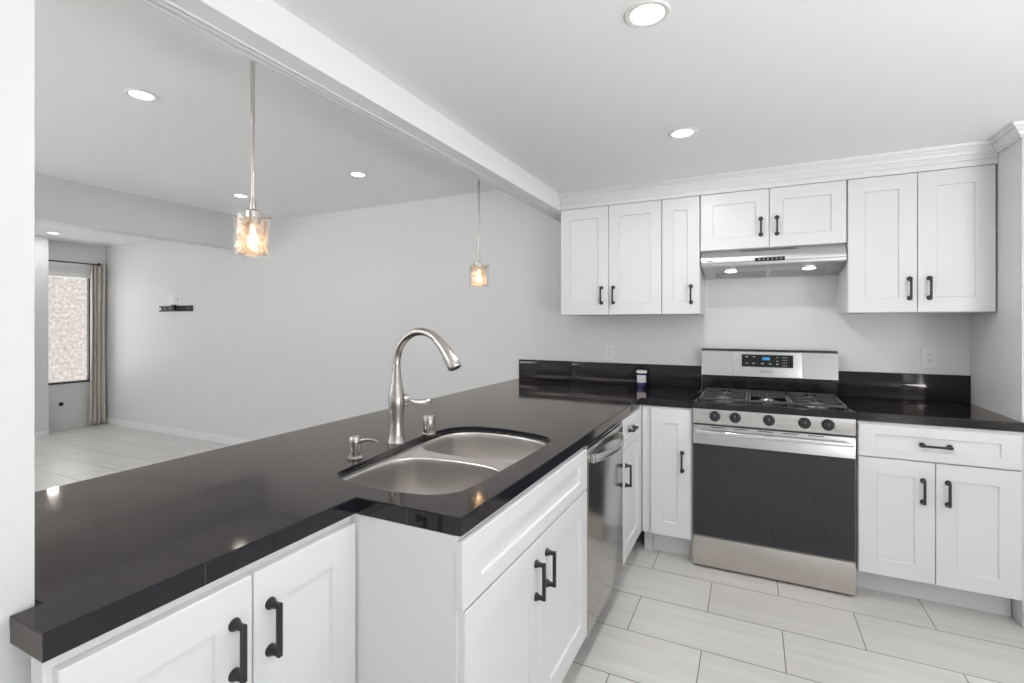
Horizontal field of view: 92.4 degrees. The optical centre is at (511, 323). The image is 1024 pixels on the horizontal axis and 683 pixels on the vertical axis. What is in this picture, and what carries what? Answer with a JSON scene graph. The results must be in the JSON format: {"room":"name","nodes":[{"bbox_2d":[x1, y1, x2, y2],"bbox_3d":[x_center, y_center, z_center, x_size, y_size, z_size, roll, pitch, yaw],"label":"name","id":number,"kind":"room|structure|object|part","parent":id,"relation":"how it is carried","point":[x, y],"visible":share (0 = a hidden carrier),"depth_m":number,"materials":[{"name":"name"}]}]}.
{"room":"kitchen","nodes":[
{"label":"kitchen","id":0,"kind":"room"},
{"bbox_2d":[0,0,33,682],"bbox_3d":[-1.429,0.130,-0.251,0.346,2.443,2.426,0,0,26],"label":"wall pillar","id":1,"kind":"structure","parent":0,"point":[16,16],"depth_m":0.74,"materials":[{"name":"white paint"}]},
{"bbox_2d":[34,235,47,431],"bbox_3d":[-5.868,0.157,5.523,0.298,2.390,0.908,0,0,26],"label":"wall","id":2,"kind":"structure","parent":0,"point":[40,242],"depth_m":5.80,"materials":[{"name":"white paint"}]},
{"bbox_2d":[34,430,48,438],"bbox_3d":[-5.860,1.309,5.507,0.326,0.084,0.926,0,0,26],"label":"trim","id":3,"kind":"structure","parent":2,"relation":"attached to","point":[44,433],"depth_m":5.79,"materials":[{"name":"white paint"}]},
{"bbox_2d":[48,240,104,431],"bbox_3d":[-6.779,0.130,4.137,0.120,2.443,5.618,0,0,26],"label":"wall","id":4,"kind":"structure","parent":0,"point":[74,413],"depth_m":6.29,"materials":[{"name":"white paint"}]},
{"bbox_2d":[48,271,90,384],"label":"window","id":5,"kind":"structure","parent":4,"relation":"in","point":[50,273],"depth_m":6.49,"materials":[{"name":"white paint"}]},
{"bbox_3d":[-5.707,0.754,6.288,0.100,0.023,0.545,0,0,26],"label":"sill","id":6,"kind":"part","parent":5,"relation":"part of","materials":[{"name":"grey"}]},
{"bbox_2d":[48,259,100,265],"bbox_3d":[-5.586,-0.770,6.215,0.143,0.044,0.590,0,0,33],"label":"curtain rod","id":7,"kind":"object","parent":4,"relation":"attached to","point":[98,264],"visible":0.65,"depth_m":6.24,"materials":[{"name":"black metal"}]},
{"bbox_3d":[-5.569,-0.770,6.188,0.017,0.017,0.565,0,0,26],"label":"rod","id":8,"kind":"part","parent":7,"relation":"part of","materials":[{"name":"black metal"}]},
{"bbox_2d":[89,263,105,424],"bbox_3d":[-5.484,0.269,6.496,0.059,2.125,0.194,0,0,26],"label":"curtain","id":9,"kind":"object","parent":7,"relation":"hanging from","point":[97,403],"visible":0.98,"depth_m":6.50,"materials":[{"name":"beige fabric"}]},
{"bbox_2d":[34,222,157,245],"bbox_3d":[-5.388,-1.126,3.476,3.060,0.171,5.650,0,0,26],"label":"ceiling","id":10,"kind":"structure","parent":0,"point":[68,234],"depth_m":5.88,"materials":[{"name":"white paint"}]},
{"bbox_2d":[34,0,497,220],"bbox_3d":[-2.338,-1.151,1.987,3.439,0.120,5.650,0,0,26],"label":"ceiling","id":11,"kind":"structure","parent":0,"point":[191,145],"depth_m":2.75,"materials":[{"name":"white paint"}]},
{"bbox_2d":[124,88,157,101],"bbox_3d":[-1.767,-1.088,2.342,0.128,0.005,0.128,0,0,26],"label":"recessed light","id":12,"kind":"object","parent":11,"relation":"in","point":[139,94],"visible":1,"depth_m":2.33,"materials":[{"name":"white plastic"}]},
{"bbox_2d":[232,194,248,197],"bbox_3d":[-2.316,-1.088,4.196,0.128,0.005,0.128,0,0,26],"label":"recessed light","id":13,"kind":"object","parent":11,"relation":"in","point":[234,195],"visible":1,"depth_m":4.18,"materials":[{"name":"white plastic"}]},
{"bbox_2d":[231,60,272,256],"bbox_3d":[-0.923,-0.665,1.743,0.134,0.850,0.137,0,0,26],"label":"pendant light","id":14,"kind":"object","parent":11,"relation":"hanging from","point":[252,216],"visible":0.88,"depth_m":1.74,"materials":[{"name":"silver metal"}]},
{"bbox_3d":[-0.923,-0.754,1.749,0.016,0.635,0.016,0,0,26],"label":"rod","id":15,"kind":"part","parent":14,"relation":"part of","materials":[{"name":"silver metal"}]},
{"bbox_3d":[-0.923,-0.312,1.749,0.127,0.144,0.127,0,0,26],"label":"glass","id":16,"kind":"part","parent":14,"relation":"part of","materials":[{"name":"glass"}]},
{"bbox_3d":[-0.923,-0.308,1.749,0.098,0.124,0.098,0,0,26],"label":"lamp shade","id":17,"kind":"part","parent":14,"relation":"part of","materials":[{"name":"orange glass"}]},
{"bbox_3d":[-0.923,-0.309,1.749,0.040,0.078,0.040,0,0,26],"label":"bulb","id":18,"kind":"part","parent":14,"relation":"part of","materials":[{"name":"beige glass"}]},
{"bbox_2d":[349,172,366,176],"bbox_3d":[-1.125,-1.088,3.592,0.128,0.005,0.128,0,0,26],"label":"recessed light","id":19,"kind":"object","parent":11,"relation":"in","point":[354,174],"visible":1,"depth_m":3.59,"materials":[{"name":"white plastic"}]},
{"bbox_2d":[469,179,489,285],"bbox_3d":[-0.215,-0.665,3.192,0.134,0.850,0.137,0,0,26],"label":"pendant light","id":20,"kind":"object","parent":11,"relation":"hanging from","point":[478,265],"visible":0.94,"depth_m":3.19,"materials":[{"name":"silver metal"}]},
{"bbox_3d":[-0.216,-0.754,3.198,0.016,0.635,0.016,0,0,26],"label":"rod","id":21,"kind":"part","parent":20,"relation":"part of","materials":[{"name":"silver metal"}]},
{"bbox_3d":[-0.216,-0.309,3.198,0.040,0.078,0.040,0,0,26],"label":"bulb","id":22,"kind":"part","parent":20,"relation":"part of","materials":[{"name":"beige glass"}]},
{"bbox_2d":[169,0,560,216],"bbox_3d":[-0.240,-0.982,2.286,0.068,0.419,3.169,0,0,26],"label":"beam","id":23,"kind":"structure","parent":0,"point":[266,26],"depth_m":1.63,"materials":[{"name":"white smooth paint"}]},
{"bbox_2d":[34,424,1023,682],"bbox_3d":[-2.117,1.412,1.868,10.490,0.120,5.870,0,0,26],"label":"floor","id":24,"kind":"structure","parent":0,"point":[667,617],"depth_m":2.18,"materials":[{"name":"tile"}]},
{"bbox_2d":[31,516,354,682],"bbox_3d":[-0.638,0.916,1.021,0.322,0.872,0.602,0,0,26],"label":"base cabinet","id":25,"kind":"object","parent":24,"relation":"on","point":[287,615],"visible":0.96,"depth_m":0.98,"materials":[{"name":"white paint"}]},
{"bbox_3d":[-0.592,0.859,0.845,0.020,0.719,0.304,0,0,26],"label":"door","id":26,"kind":"part","parent":25,"relation":"part of","materials":[{"name":"white paint"}]},
{"bbox_3d":[-0.518,0.626,0.935,0.032,0.121,0.025,0,0,26],"label":"handle","id":27,"kind":"part","parent":25,"relation":"part of","materials":[{"name":"black metal"}]},
{"bbox_3d":[-0.484,0.625,1.006,0.032,0.121,0.025,0,0,26],"label":"handle","id":28,"kind":"part","parent":25,"relation":"part of","materials":[{"name":"black metal"}]},
{"bbox_3d":[-0.462,0.859,1.110,0.020,0.719,0.281,0,0,26],"label":"door","id":29,"kind":"part","parent":25,"relation":"part of","materials":[{"name":"white paint"}]},
{"bbox_2d":[351,448,586,682],"bbox_3d":[-0.169,0.916,1.640,0.648,0.872,0.925,0,0,26],"label":"base cabinet","id":30,"kind":"object","parent":24,"relation":"on","point":[504,600],"visible":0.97,"depth_m":1.23,"materials":[{"name":"white paint"}]},
{"bbox_2d":[9,378,701,662],"bbox_3d":[-0.038,0.422,2.179,1.374,0.114,3.222,0,0,26],"label":"countertop","id":31,"kind":"structure","parent":30,"relation":"on","point":[111,550],"depth_m":1.21,"materials":[{"name":"black stone"}]},
{"bbox_2d":[347,435,377,459],"bbox_3d":[-0.482,0.402,1.590,0.104,0.072,0.049,0,0,8],"label":"soap dispenser","id":32,"kind":"object","parent":31,"relation":"on","point":[355,441],"visible":1,"depth_m":1.58,"materials":[{"name":"silver metal"}]},
{"bbox_3d":[-0.466,0.381,1.588,0.071,0.022,0.015,0,0,8],"label":"spout","id":33,"kind":"part","parent":32,"relation":"part of","materials":[{"name":"silver metal"}]},
{"bbox_2d":[387,327,460,444],"bbox_3d":[-0.284,0.226,1.775,0.326,0.423,0.172,0,0,32],"label":"kitchen faucet","id":34,"kind":"object","parent":31,"relation":"on","point":[397,399],"visible":1,"depth_m":1.77,"materials":[{"name":"silver metal"}]},
{"bbox_3d":[-0.353,0.295,1.863,0.100,0.036,0.026,0,0,-36],"label":"lever","id":35,"kind":"part","parent":34,"relation":"part of","materials":[{"name":"silver metal"}]},
{"bbox_3d":[-0.328,0.401,1.943,0.054,0.072,0.054,0,0,26],"label":"air gap cap","id":36,"kind":"part","parent":31,"relation":"part of","materials":[{"name":"silver metal"}]},
{"bbox_2d":[341,431,547,510],"bbox_3d":[-0.196,0.560,1.672,0.529,0.205,0.845,0,0,26],"label":"sink","id":37,"kind":"object","parent":31,"relation":"in","point":[451,462],"visible":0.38,"depth_m":1.66,"materials":[{"name":"silver metal"}]},
{"bbox_3d":[-0.265,0.560,1.475,0.395,0.205,0.350,0,0,26],"label":"bowl","id":38,"kind":"part","parent":37,"relation":"part of","materials":[{"name":"silver metal"}]},
{"bbox_3d":[-0.107,0.545,1.851,0.446,0.175,0.360,0,0,26],"label":"bowl","id":39,"kind":"part","parent":37,"relation":"part of","materials":[{"name":"silver metal"}]},
{"bbox_2d":[636,370,646,387],"bbox_3d":[0.890,0.380,3.374,0.070,0.114,0.070,0,0,26],"label":"jar","id":40,"kind":"object","parent":31,"relation":"on","point":[641,374],"visible":1,"depth_m":3.35,"materials":[{"name":"blue"}]},
{"bbox_3d":[0.890,0.331,3.374,0.070,0.016,0.070,0,0,26],"label":"lid","id":41,"kind":"part","parent":40,"relation":"part of","materials":[{"name":"white plastic"}]},
{"bbox_3d":[0.890,0.389,3.374,0.060,0.097,0.060,0,0,26],"label":"glass","id":42,"kind":"part","parent":40,"relation":"part of","materials":[{"name":"blue"}]},
{"bbox_3d":[-0.017,0.935,1.308,0.020,0.567,0.442,0,0,26],"label":"door","id":43,"kind":"part","parent":30,"relation":"part of","materials":[{"name":"white paint"}]},
{"bbox_3d":[0.083,0.569,1.513,0.020,0.154,0.918,0,0,26],"label":"drawer","id":44,"kind":"part","parent":30,"relation":"part of","materials":[{"name":"white paint"}]},
{"bbox_3d":[0.085,0.766,1.458,0.032,0.123,0.025,0,0,26],"label":"handle","id":45,"kind":"part","parent":30,"relation":"part of","materials":[{"name":"black metal"}]},
{"bbox_3d":[0.122,0.766,1.534,0.032,0.123,0.025,0,0,26],"label":"handle","id":46,"kind":"part","parent":30,"relation":"part of","materials":[{"name":"black metal"}]},
{"bbox_3d":[0.183,0.935,1.717,0.020,0.567,0.463,0,0,26],"label":"door","id":47,"kind":"part","parent":30,"relation":"part of","materials":[{"name":"white paint"}]},
{"bbox_2d":[583,420,623,640],"bbox_3d":[0.186,0.918,2.316,0.664,0.868,0.594,0,0,26],"label":"dishwasher","id":48,"kind":"object","parent":24,"relation":"on","point":[604,489],"visible":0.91,"depth_m":2.14,"materials":[{"name":"silver metal"}]},
{"bbox_3d":[0.288,0.868,1.943,0.021,0.768,0.012,0,0,26],"label":"edge trim","id":49,"kind":"part","parent":48,"relation":"part of","materials":[{"name":"silver metal"}]},
{"bbox_3d":[0.449,0.544,2.169,0.064,0.034,0.476,0,0,26],"label":"handle","id":50,"kind":"part","parent":48,"relation":"part of","materials":[{"name":"silver metal"}]},
{"bbox_2d":[621,405,641,564],"bbox_3d":[0.401,0.916,2.810,0.646,0.872,0.475,0,0,26],"label":"base cabinet","id":51,"kind":"object","parent":24,"relation":"on","point":[632,422],"visible":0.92,"depth_m":2.68,"materials":[{"name":"white paint"}]},
{"bbox_3d":[0.595,0.778,2.507,0.032,0.125,0.025,0,0,26],"label":"handle","id":52,"kind":"part","parent":51,"relation":"part of","materials":[{"name":"black metal"}]},
{"bbox_3d":[0.643,0.566,2.664,0.020,0.149,0.420,0,0,26],"label":"drawer","id":53,"kind":"part","parent":51,"relation":"part of","materials":[{"name":"white paint"}]},
{"bbox_3d":[0.643,0.932,2.664,0.020,0.573,0.420,0,0,26],"label":"door","id":54,"kind":"part","parent":51,"relation":"part of","materials":[{"name":"white paint"}]},
{"bbox_3d":[0.649,0.562,2.618,0.032,0.025,0.125,0,0,26],"label":"handle","id":55,"kind":"part","parent":51,"relation":"part of","materials":[{"name":"black metal"}]},
{"bbox_2d":[642,403,692,556],"bbox_3d":[1.012,0.916,3.077,0.278,0.872,0.643,0,0,26],"label":"base cabinet","id":56,"kind":"object","parent":24,"relation":"on","point":[667,432],"visible":0.96,"depth_m":2.83,"materials":[{"name":"white paint"}]},
{"bbox_3d":[0.909,0.855,2.816,0.218,0.727,0.020,0,0,26],"label":"door","id":57,"kind":"part","parent":56,"relation":"part of","materials":[{"name":"white paint"}]},
{"bbox_3d":[0.956,0.784,2.764,0.025,0.125,0.032,0,0,26],"label":"handle","id":58,"kind":"part","parent":56,"relation":"part of","materials":[{"name":"black metal"}]},
{"bbox_2d":[693,348,856,595],"bbox_3d":[1.470,0.759,2.825,0.756,1.186,0.677,0,0,26],"label":"gas range","id":59,"kind":"object","parent":24,"relation":"on","point":[774,440],"visible":1,"depth_m":2.60,"materials":[{"name":"silver metal"}]},
{"bbox_3d":[1.105,0.508,2.677,0.057,0.057,0.031,0,0,26],"label":"knob","id":60,"kind":"part","parent":59,"relation":"part of","materials":[{"name":"black plastic"}]},
{"bbox_3d":[1.217,0.438,2.816,0.116,0.016,0.116,0,0,26],"label":"burner","id":61,"kind":"part","parent":59,"relation":"part of","materials":[{"name":"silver metal"}]},
{"bbox_3d":[1.195,0.508,2.632,0.057,0.057,0.031,0,0,26],"label":"knob","id":62,"kind":"part","parent":59,"relation":"part of","materials":[{"name":"black plastic"}]},
{"bbox_3d":[1.470,0.438,2.826,0.108,0.016,0.108,0,0,26],"label":"burner","id":63,"kind":"part","parent":59,"relation":"part of","materials":[{"name":"silver metal"}]},
{"bbox_3d":[1.341,0.508,2.561,0.057,0.057,0.031,0,0,26],"label":"knob","id":64,"kind":"part","parent":59,"relation":"part of","materials":[{"name":"black plastic"}]},
{"bbox_3d":[1.601,0.168,3.094,0.752,0.004,0.060,0,0,26],"label":"backguard trim","id":65,"kind":"part","parent":59,"relation":"part of","materials":[{"name":"grey metal"}]},
{"bbox_3d":[1.354,1.258,2.586,0.754,0.160,0.022,0,0,26],"label":"storage drawer","id":66,"kind":"part","parent":59,"relation":"part of","materials":[{"name":"metal"}]},
{"bbox_3d":[1.354,0.868,2.586,0.754,0.611,0.022,0,0,26],"label":"oven door","id":67,"kind":"part","parent":59,"relation":"part of","materials":[{"name":"black glass"}]},
{"bbox_3d":[1.335,0.590,2.549,0.722,0.020,0.061,0,0,26],"label":"handle","id":68,"kind":"part","parent":59,"relation":"part of","materials":[{"name":"silver metal"}]},
{"bbox_3d":[1.352,0.511,2.583,0.754,0.082,0.028,0,0,26],"label":"control panel","id":69,"kind":"part","parent":59,"relation":"part of","materials":[{"name":"silver metal"}]},
{"bbox_2d":[693,390,856,418],"bbox_3d":[1.480,0.452,2.845,0.755,0.036,0.632,0,0,26],"label":"cooktop","id":70,"kind":"object","parent":59,"relation":"in","point":[791,404],"depth_m":2.66,"materials":[{"name":"black metal"}]},
{"bbox_3d":[1.485,0.508,2.491,0.057,0.057,0.031,0,0,26],"label":"knob","id":71,"kind":"part","parent":59,"relation":"part of","materials":[{"name":"black plastic"}]},
{"bbox_3d":[1.618,0.438,2.620,0.124,0.016,0.124,0,0,26],"label":"burner","id":72,"kind":"part","parent":59,"relation":"part of","materials":[{"name":"silver metal"}]},
{"bbox_3d":[1.576,0.508,2.446,0.057,0.057,0.031,0,0,26],"label":"knob","id":73,"kind":"part","parent":59,"relation":"part of","materials":[{"name":"black plastic"}]},
{"bbox_2d":[855,420,1022,615],"bbox_3d":[2.102,0.916,2.545,0.606,0.872,0.643,0,0,26],"label":"base cabinet","id":74,"kind":"object","parent":24,"relation":"on","point":[939,509],"visible":0.98,"depth_m":2.29,"materials":[{"name":"white paint"}]},
{"bbox_3d":[1.842,0.936,2.361,0.296,0.566,0.020,0,0,26],"label":"door","id":75,"kind":"part","parent":74,"relation":"part of","materials":[{"name":"white paint"}]},
{"bbox_3d":[1.923,0.789,2.292,0.025,0.125,0.032,0,0,26],"label":"handle","id":76,"kind":"part","parent":74,"relation":"part of","materials":[{"name":"black metal"}]},
{"bbox_2d":[838,396,1023,431],"bbox_3d":[2.130,0.458,2.555,0.660,0.041,0.604,0,0,26],"label":"countertop","id":77,"kind":"structure","parent":74,"relation":"on","point":[932,413],"depth_m":2.39,"materials":[{"name":"black stone"}]},
{"bbox_3d":[1.966,0.572,2.271,0.124,0.025,0.032,0,0,26],"label":"handle","id":78,"kind":"part","parent":74,"relation":"part of","materials":[{"name":"black metal"}]},
{"bbox_3d":[1.977,0.570,2.295,0.595,0.156,0.020,0,0,26],"label":"drawer","id":79,"kind":"part","parent":74,"relation":"part of","materials":[{"name":"white paint"}]},
{"bbox_3d":[2.005,0.787,2.252,0.025,0.125,0.032,0,0,26],"label":"handle","id":80,"kind":"part","parent":74,"relation":"part of","materials":[{"name":"black metal"}]},
{"bbox_3d":[2.111,0.936,2.229,0.296,0.566,0.020,0,0,26],"label":"door","id":81,"kind":"part","parent":74,"relation":"part of","materials":[{"name":"white paint"}]},
{"bbox_2d":[105,190,969,439],"bbox_3d":[-1.514,0.080,4.750,9.045,2.543,0.140,0,0,26],"label":"wall","id":82,"kind":"structure","parent":0,"point":[307,334],"depth_m":4.52,"materials":[{"name":"white paint"}]},
{"bbox_2d":[34,173,262,252],"bbox_3d":[-3.955,-0.986,2.759,0.151,0.451,5.618,0,0,26],"label":"beam","id":83,"kind":"structure","parent":82,"relation":"attached to","point":[61,202],"depth_m":4.15,"materials":[{"name":"white paint"}]},
{"bbox_2d":[169,294,180,304],"bbox_3d":[-4.075,-0.288,5.939,0.230,0.124,0.011,0,0,26],"label":"wall plate","id":84,"kind":"object","parent":82,"relation":"attached to","point":[175,299],"visible":1,"depth_m":5.93,"materials":[{"name":"white plastic"}]},
{"bbox_2d":[159,305,192,311],"bbox_3d":[-4.063,-0.184,5.911,0.655,0.079,0.049,0,0,26],"label":"wall bracket","id":85,"kind":"object","parent":82,"relation":"attached to","point":[172,308],"visible":1,"depth_m":5.89,"materials":[{"name":"black metal"}]},
{"bbox_3d":[-4.065,-0.188,5.901,0.070,0.070,0.029,0,0,26],"label":"arm mount","id":86,"kind":"part","parent":85,"relation":"part of","materials":[{"name":"black metal"}]},
{"bbox_2d":[104,417,252,444],"bbox_3d":[-2.578,1.309,5.206,6.488,0.085,0.014,0,0,26],"label":"baseboard","id":87,"kind":"structure","parent":82,"relation":"attached to","point":[118,422],"depth_m":5.90,"materials":[{"name":"white paint"}]},
{"bbox_2d":[139,0,560,222],"bbox_3d":[-0.295,-0.810,2.324,0.063,0.087,3.188,0,0,26],"label":"trim beam moulding","id":88,"kind":"structure","parent":82,"relation":"attached to","point":[167,7],"depth_m":1.57,"materials":[{"name":"white paint"}]},
{"bbox_2d":[605,343,613,359],"bbox_3d":[0.710,0.205,3.582,0.072,0.116,0.008,0,0,26],"label":"wall outlet","id":89,"kind":"object","parent":82,"relation":"attached to","point":[609,348],"visible":1,"depth_m":3.58,"materials":[{"name":"white plastic"}]},
{"bbox_2d":[607,347,611,355],"bbox_3d":[0.709,0.205,3.579,0.034,0.068,0.002,0,0,26],"label":"receptacle","id":90,"kind":"object","parent":89,"relation":"attached to","point":[609,349],"depth_m":3.58,"materials":[{"name":"white plastic"}]},
{"bbox_2d":[519,359,701,388],"bbox_3d":[0.666,0.361,3.608,1.363,0.151,0.038,0,0,26],"label":"backsplash","id":91,"kind":"structure","parent":82,"relation":"attached to","point":[684,376],"depth_m":3.56,"materials":[{"name":"black stone"}]},
{"bbox_2d":[561,200,662,315],"bbox_3d":[0.707,-0.417,3.378,0.673,0.722,0.376,0,0,26],"label":"upper cabinet","id":92,"kind":"object","parent":82,"relation":"attached to","point":[611,255],"visible":1,"depth_m":3.22,"materials":[{"name":"white paint"}]},
{"bbox_3d":[0.490,-0.418,3.321,0.332,0.719,0.020,0,0,26],"label":"door","id":93,"kind":"part","parent":92,"relation":"part of","materials":[{"name":"white paint"}]},
{"bbox_3d":[0.587,-0.186,3.245,0.025,0.125,0.032,0,0,26],"label":"handle","id":94,"kind":"part","parent":92,"relation":"part of","materials":[{"name":"black metal"}]},
{"bbox_3d":[0.658,-0.186,3.210,0.025,0.125,0.032,0,0,26],"label":"handle","id":95,"kind":"part","parent":92,"relation":"part of","materials":[{"name":"black metal"}]},
{"bbox_3d":[0.793,-0.418,3.173,0.336,0.719,0.020,0,0,26],"label":"door","id":96,"kind":"part","parent":92,"relation":"part of","materials":[{"name":"white paint"}]},
{"bbox_2d":[662,196,704,314],"bbox_3d":[1.112,-0.417,3.180,0.224,0.722,0.376,0,0,26],"label":"upper cabinet","id":97,"kind":"object","parent":82,"relation":"attached to","point":[683,278],"visible":0.99,"depth_m":3.05,"materials":[{"name":"white paint"}]},
{"bbox_3d":[1.091,-0.179,2.999,0.025,0.123,0.032,0,0,26],"label":"handle","id":98,"kind":"part","parent":97,"relation":"part of","materials":[{"name":"black metal"}]},
{"bbox_2d":[701,243,845,279],"bbox_3d":[1.554,-0.365,2.974,0.737,0.145,0.355,0,0,26],"label":"range hood","id":99,"kind":"object","parent":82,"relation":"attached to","point":[813,260],"visible":1,"depth_m":2.88,"materials":[{"name":"silver metal"}]},
{"bbox_2d":[723,269,737,272],"bbox_3d":[1.353,-0.322,3.034,0.086,0.016,0.085,0,0,26],"label":"lamp","id":100,"kind":"object","parent":99,"relation":"attached to","point":[724,270],"depth_m":3.02,"materials":[{"name":"white glass"}]},
{"bbox_2d":[800,266,817,269],"bbox_3d":[1.724,-0.322,2.852,0.086,0.016,0.085,0,0,26],"label":"lamp","id":101,"kind":"object","parent":99,"relation":"attached to","point":[801,267],"depth_m":2.85,"materials":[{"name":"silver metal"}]},
{"bbox_2d":[701,180,845,251],"bbox_3d":[1.549,-0.608,2.966,0.746,0.340,0.376,0,0,26],"label":"upper cabinet","id":102,"kind":"object","parent":82,"relation":"attached to","point":[808,214],"visible":0.98,"depth_m":2.81,"materials":[{"name":"white paint"}]},
{"bbox_3d":[1.318,-0.609,2.917,0.368,0.338,0.020,0,0,26],"label":"door","id":103,"kind":"part","parent":102,"relation":"part of","materials":[{"name":"white paint"}]},
{"bbox_3d":[1.434,-0.561,2.831,0.025,0.117,0.032,0,0,26],"label":"handle","id":104,"kind":"part","parent":102,"relation":"part of","materials":[{"name":"black metal"}]},
{"bbox_3d":[1.509,-0.561,2.795,0.025,0.117,0.032,0,0,26],"label":"handle","id":105,"kind":"part","parent":102,"relation":"part of","materials":[{"name":"black metal"}]},
{"bbox_3d":[1.652,-0.609,2.754,0.370,0.338,0.020,0,0,26],"label":"door","id":106,"kind":"part","parent":102,"relation":"part of","materials":[{"name":"white paint"}]},
{"bbox_2d":[838,371,970,402],"bbox_3d":[2.238,0.361,2.829,0.613,0.151,0.018,0,0,26],"label":"backsplash","id":107,"kind":"structure","parent":82,"relation":"attached to","point":[904,386],"depth_m":2.81,"materials":[{"name":"black stone"}]},
{"bbox_2d":[838,164,995,313],"bbox_3d":[2.159,-0.417,2.669,0.606,0.722,0.376,0,0,26],"label":"upper cabinet","id":108,"kind":"object","parent":82,"relation":"attached to","point":[920,242],"visible":1,"depth_m":2.52,"materials":[{"name":"white paint"}]},
{"bbox_3d":[1.958,-0.418,2.604,0.298,0.719,0.020,0,0,26],"label":"door","id":109,"kind":"part","parent":108,"relation":"part of","materials":[{"name":"white paint"}]},
{"bbox_3d":[2.053,-0.181,2.529,0.025,0.125,0.032,0,0,26],"label":"handle","id":110,"kind":"part","parent":108,"relation":"part of","materials":[{"name":"black metal"}]},
{"bbox_3d":[2.126,-0.181,2.494,0.025,0.125,0.032,0,0,26],"label":"handle","id":111,"kind":"part","parent":108,"relation":"part of","materials":[{"name":"black metal"}]},
{"bbox_3d":[2.230,-0.418,2.472,0.302,0.719,0.020,0,0,26],"label":"door","id":112,"kind":"part","parent":108,"relation":"part of","materials":[{"name":"white paint"}]},
{"bbox_2d":[921,347,937,367],"bbox_3d":[2.360,0.194,2.776,0.072,0.116,0.008,0,0,26],"label":"wall outlet","id":113,"kind":"object","parent":82,"relation":"attached to","point":[929,355],"visible":1,"depth_m":2.77,"materials":[{"name":"white plastic"}]},
{"bbox_2d":[926,352,932,363],"bbox_3d":[2.358,0.194,2.774,0.034,0.068,0.002,0,0,26],"label":"receptacle","id":114,"kind":"object","parent":113,"relation":"attached to","point":[929,355],"depth_m":2.77,"materials":[{"name":"white plastic"}]},
{"bbox_2d":[273,0,1023,192],"bbox_3d":[0.892,-1.050,0.382,3.638,0.323,5.700,0,0,26],"label":"ceiling","id":115,"kind":"structure","parent":0,"point":[577,96],"depth_m":1.74,"materials":[{"name":"white paint"}]},
{"bbox_2d":[624,0,670,27],"bbox_3d":[0.388,-0.885,1.407,0.128,0.005,0.128,0,0,26],"label":"recessed light","id":116,"kind":"object","parent":115,"relation":"in","point":[645,13],"visible":1,"depth_m":1.40,"materials":[{"name":"white plastic"}]},
{"bbox_2d":[668,127,696,138],"bbox_3d":[0.795,-0.885,2.288,0.128,0.005,0.128,0,0,26],"label":"recessed light","id":117,"kind":"object","parent":115,"relation":"in","point":[680,133],"visible":1,"depth_m":2.28,"materials":[{"name":"white plastic"}]},
{"bbox_2d":[970,137,1023,627],"bbox_3d":[3.072,0.130,2.188,1.444,2.443,0.720,0,0,26],"label":"wall","id":118,"kind":"structure","parent":0,"point":[997,337],"depth_m":2.31,"materials":[{"name":"white paint"}]},
{"bbox_2d":[559,120,1023,210],"bbox_3d":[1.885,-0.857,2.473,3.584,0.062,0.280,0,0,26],"label":"crown molding","id":119,"kind":"structure","parent":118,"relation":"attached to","point":[1014,131],"depth_m":2.70,"materials":[{"name":"white paint"}]}
]}

